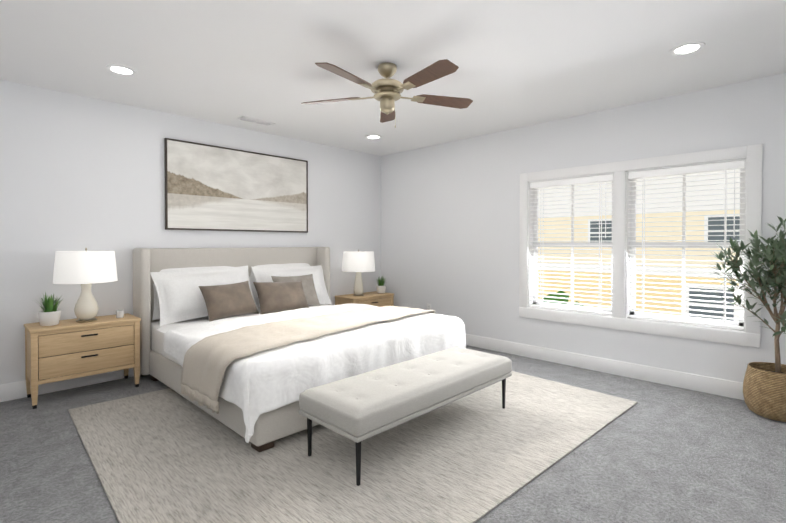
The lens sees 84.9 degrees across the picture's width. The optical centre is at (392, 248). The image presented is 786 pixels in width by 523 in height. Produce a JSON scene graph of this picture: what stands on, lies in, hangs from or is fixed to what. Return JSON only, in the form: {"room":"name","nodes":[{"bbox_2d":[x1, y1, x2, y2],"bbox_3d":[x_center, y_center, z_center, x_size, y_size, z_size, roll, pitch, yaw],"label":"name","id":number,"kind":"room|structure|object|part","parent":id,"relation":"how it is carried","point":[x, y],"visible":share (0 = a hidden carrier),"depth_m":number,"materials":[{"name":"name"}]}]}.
{"room":"bedroom","nodes":[
{"label":"bedroom","id":0,"kind":"room"},
{"bbox_2d":[0,79,380,384],"bbox_3d":[-1.977,-0.072,4.532,0.160,2.500,5.300,1,1,45],"label":"wall","id":1,"kind":"structure","parent":0,"point":[79,173],"depth_m":3.84,"materials":[{"name":"white paint"}]},
{"bbox_2d":[0,368,140,401],"bbox_3d":[-1.914,1.111,4.483,0.016,0.135,4.920,1,1,45],"label":"baseboard","id":2,"kind":"structure","parent":1,"relation":"attached to","point":[15,390],"depth_m":3.58,"materials":[{"name":"white"}]},
{"bbox_2d":[164,138,307,232],"bbox_3d":[-1.631,-0.631,4.733,0.034,0.884,1.627,1,1,45],"label":"picture frame","id":3,"kind":"object","parent":1,"relation":"attached to","point":[212,188],"visible":0.98,"depth_m":4.62,"materials":[{"name":"beige paper"}]},
{"bbox_2d":[0,345,785,522],"bbox_3d":[-0.119,1.249,2.720,5.370,0.100,5.300,1,1,45],"label":"floor","id":4,"kind":"structure","parent":0,"point":[659,453],"depth_m":2.39,"materials":[{"name":"carpet"}]},
{"bbox_2d":[24,313,140,408],"bbox_3d":[-2.549,0.894,3.556,0.387,0.589,0.732,1,1,45],"label":"nightstand","id":5,"kind":"object","parent":4,"relation":"on","point":[67,349],"visible":0.98,"depth_m":3.41,"materials":[{"name":"brown wood"}]},
{"bbox_2d":[35,293,62,325],"bbox_3d":[-2.700,0.465,3.363,0.195,0.270,0.219,1,1,45],"label":"potted grass","id":6,"kind":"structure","parent":5,"relation":"on","point":[49,314],"depth_m":3.33,"materials":[{"name":"white"}]},
{"bbox_2d":[53,248,117,322],"bbox_3d":[-2.525,0.296,3.539,0.434,0.605,0.434,1,1,45],"label":"table lamp","id":7,"kind":"object","parent":5,"relation":"on","point":[85,269],"visible":1,"depth_m":3.42,"materials":[{"name":"white ceramic"}]},
{"bbox_2d":[116,310,123,317],"bbox_3d":[-2.351,0.565,3.701,0.060,0.062,0.060,1,1,45],"label":"candle jar","id":8,"kind":"object","parent":5,"relation":"on","point":[120,314],"visible":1,"depth_m":3.68,"materials":[{"name":"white glass"}]},
{"bbox_2d":[133,247,465,451],"bbox_3d":[-0.861,0.590,3.898,2.307,1.189,2.252,1,1,45],"label":"bed","id":9,"kind":"object","parent":4,"relation":"on","point":[249,344],"visible":1,"depth_m":3.43,"materials":[{"name":"fabric"}]},
{"bbox_2d":[152,266,232,319],"bbox_3d":[-1.903,0.385,4.289,0.225,0.534,0.940,1,1,45],"label":"pillow","id":10,"kind":"object","parent":9,"relation":"on","point":[160,274],"depth_m":4.06,"materials":[{"name":"white fabric"}]},
{"bbox_2d":[150,265,259,325],"bbox_3d":[-1.790,0.430,4.179,0.267,0.491,0.988,1,1,45],"label":"pillow","id":11,"kind":"object","parent":9,"relation":"on","point":[179,299],"depth_m":3.97,"materials":[{"name":"white fabric"}]},
{"bbox_3d":[-0.889,0.590,3.925,2.228,1.189,2.070,1,1,45],"label":"frame","id":12,"kind":"part","parent":9,"relation":"part of","materials":[{"name":"fabric"}]},
{"bbox_3d":[-0.861,0.806,3.901,2.090,0.260,1.900,1,1,45],"label":"mattress","id":13,"kind":"part","parent":9,"relation":"part of","materials":[{"name":"white fabric"}]},
{"bbox_2d":[249,263,309,306],"bbox_3d":[-1.252,0.378,4.953,0.225,0.534,0.920,1,1,45],"label":"pillow","id":14,"kind":"object","parent":9,"relation":"on","point":[258,272],"depth_m":4.73,"materials":[{"name":"brown fabric"}]},
{"bbox_2d":[251,265,331,309],"bbox_3d":[-1.116,0.427,4.858,0.266,0.473,0.934,1,1,45],"label":"pillow","id":15,"kind":"object","parent":9,"relation":"on","point":[320,273],"depth_m":4.93,"materials":[{"name":"fabric"}]},
{"bbox_2d":[271,274,320,305],"bbox_3d":[-1.039,0.464,4.643,0.236,0.348,0.514,1,1,45],"label":"pillow","id":16,"kind":"object","parent":9,"relation":"on","point":[306,282],"depth_m":4.65,"materials":[{"name":"brown fabric"}]},
{"bbox_2d":[181,306,434,413],"bbox_3d":[-0.486,0.769,3.531,0.925,0.419,2.252,1,1,45],"label":"throw","id":17,"kind":"object","parent":9,"relation":"on","point":[211,358],"depth_m":2.90,"materials":[{"name":"beige fabric"}]},
{"bbox_2d":[163,303,465,442],"bbox_3d":[-0.545,0.842,3.590,1.424,0.509,2.162,1,1,45],"label":"duvet","id":18,"kind":"object","parent":9,"relation":"on","point":[253,377],"depth_m":2.86,"materials":[{"name":"white fabric"}]},
{"bbox_2d":[68,371,636,522],"bbox_3d":[-0.251,1.187,3.235,2.938,0.012,3.349,1,1,45],"label":"rug","id":19,"kind":"object","parent":4,"relation":"on","point":[169,455],"visible":0.65,"depth_m":2.42,"materials":[{"name":"beige carpet"}]},
{"bbox_2d":[299,347,511,485],"bbox_3d":[0.170,0.992,2.819,0.520,0.387,1.510,1,1,45],"label":"bench","id":20,"kind":"object","parent":19,"relation":"on","point":[358,409],"visible":1,"depth_m":2.48,"materials":[{"name":"fabric"}]},
{"bbox_2d":[335,291,393,306],"bbox_3d":[-0.372,0.891,5.770,0.387,0.544,0.732,1,1,45],"label":"nightstand","id":21,"kind":"object","parent":4,"relation":"on","point":[374,298],"visible":0.44,"depth_m":5.65,"materials":[{"name":"brown wood"}]},
{"bbox_2d":[342,250,374,295],"bbox_3d":[-0.452,0.316,5.645,0.434,0.605,0.434,1,1,45],"label":"table lamp","id":22,"kind":"object","parent":21,"relation":"on","point":[358,262],"visible":1,"depth_m":5.48,"materials":[{"name":"white fabric"}]},
{"bbox_2d":[376,276,385,292],"bbox_3d":[-0.149,0.486,5.930,0.200,0.259,0.203,1,1,45],"label":"potted grass","id":23,"kind":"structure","parent":21,"relation":"on","point":[380,287],"depth_m":5.89,"materials":[{"name":"white"}]},
{"bbox_2d":[708,216,785,421],"bbox_3d":[2.612,0.456,3.007,0.674,1.475,0.641,1,1,45],"label":"plant","id":24,"kind":"object","parent":4,"relation":"on","point":[764,389],"visible":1,"depth_m":3.02,"materials":[{"name":"green plant"}]},
{"bbox_2d":[743,362,785,421],"bbox_3d":[2.742,1.023,3.075,0.372,0.340,0.372,1,1,45],"label":"basket","id":25,"kind":"object","parent":4,"relation":"on","point":[764,383],"depth_m":3.00,"materials":[{"name":"brown wicker"}]},
{"bbox_2d":[0,0,785,155],"bbox_3d":[-0.119,-1.351,2.690,5.370,0.100,5.300,1,1,45],"label":"ceiling","id":26,"kind":"structure","parent":0,"point":[520,63],"depth_m":2.90,"materials":[{"name":"white paint"}]},
{"bbox_2d":[106,64,136,75],"bbox_3d":[-1.983,-1.301,3.142,0.196,0.008,0.196,1,1,45],"label":"recessed light","id":27,"kind":"object","parent":26,"relation":"in","point":[120,69],"visible":0.96,"depth_m":3.13,"materials":[{"name":"white"}]},
{"bbox_2d":[237,116,274,125],"bbox_3d":[-1.418,-1.316,4.458,0.140,0.009,0.360,1,1,45],"label":"ceiling vent","id":28,"kind":"object","parent":26,"relation":"in","point":[253,120],"visible":0.98,"depth_m":4.44,"materials":[{"name":"white metal"}]},
{"bbox_2d":[365,135,381,138],"bbox_3d":[-0.232,-1.324,5.112,0.196,0.008,0.196,1,1,45],"label":"recessed light","id":29,"kind":"object","parent":26,"relation":"in","point":[373,136],"visible":1,"depth_m":5.09,"materials":[{"name":"white"}]},
{"bbox_2d":[301,59,472,127],"bbox_3d":[-0.041,-1.087,3.044,1.279,0.433,1.279,1,1,45],"label":"fan","id":30,"kind":"object","parent":26,"relation":"hanging from","point":[387,91],"visible":1,"depth_m":3.01,"materials":[{"name":"brown wood"}]},
{"bbox_2d":[669,41,705,55],"bbox_3d":[1.913,-1.297,2.796,0.196,0.008,0.196,1,1,45],"label":"recessed light","id":31,"kind":"object","parent":26,"relation":"in","point":[687,48],"visible":1,"depth_m":2.79,"materials":[{"name":"white"}]},
{"bbox_2d":[381,73,785,382],"bbox_3d":[1.683,-0.072,4.538,5.050,2.500,0.160,1,1,45],"label":"wall","id":32,"kind":"structure","parent":0,"point":[450,228],"depth_m":4.64,"materials":[{"name":"white paint"}]},
{"bbox_2d":[466,334,743,399],"bbox_3d":[1.621,1.111,4.489,5.050,0.135,0.016,1,1,45],"label":"baseboard","id":33,"kind":"structure","parent":32,"relation":"attached to","point":[684,380],"depth_m":4.00,"materials":[{"name":"white"}]},
{"bbox_2d":[519,144,761,347],"bbox_3d":[2.152,-0.026,4.046,2.010,1.560,0.164,1,1,45],"label":"window","id":34,"kind":"structure","parent":32,"relation":"in","point":[747,335],"depth_m":3.97,"materials":[{"name":"white wood"}]},
{"bbox_2d":[530,160,744,329],"bbox_3d":[2.140,-0.033,4.034,1.798,1.339,0.076,1,1,45],"label":"window blinds","id":35,"kind":"object","parent":34,"relation":"attached to","point":[712,167],"visible":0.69,"depth_m":3.87,"materials":[{"name":"white plastic"}]},
{"bbox_3d":[2.187,-0.028,4.082,1.806,1.353,0.049,1,1,45],"label":"window sash","id":36,"kind":"part","parent":34,"relation":"part of","materials":[{"name":"white plastic"}]},
{"label":"outside","id":37,"kind":"structure","parent":0,"visible":0},
{"bbox_2d":[538,169,739,321],"bbox_3d":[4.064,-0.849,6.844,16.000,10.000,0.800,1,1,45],"label":"window glass","id":38,"kind":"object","parent":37,"point":[559,226],"visible":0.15,"depth_m":6.94,"materials":[{"name":"clear glass"}]}
]}

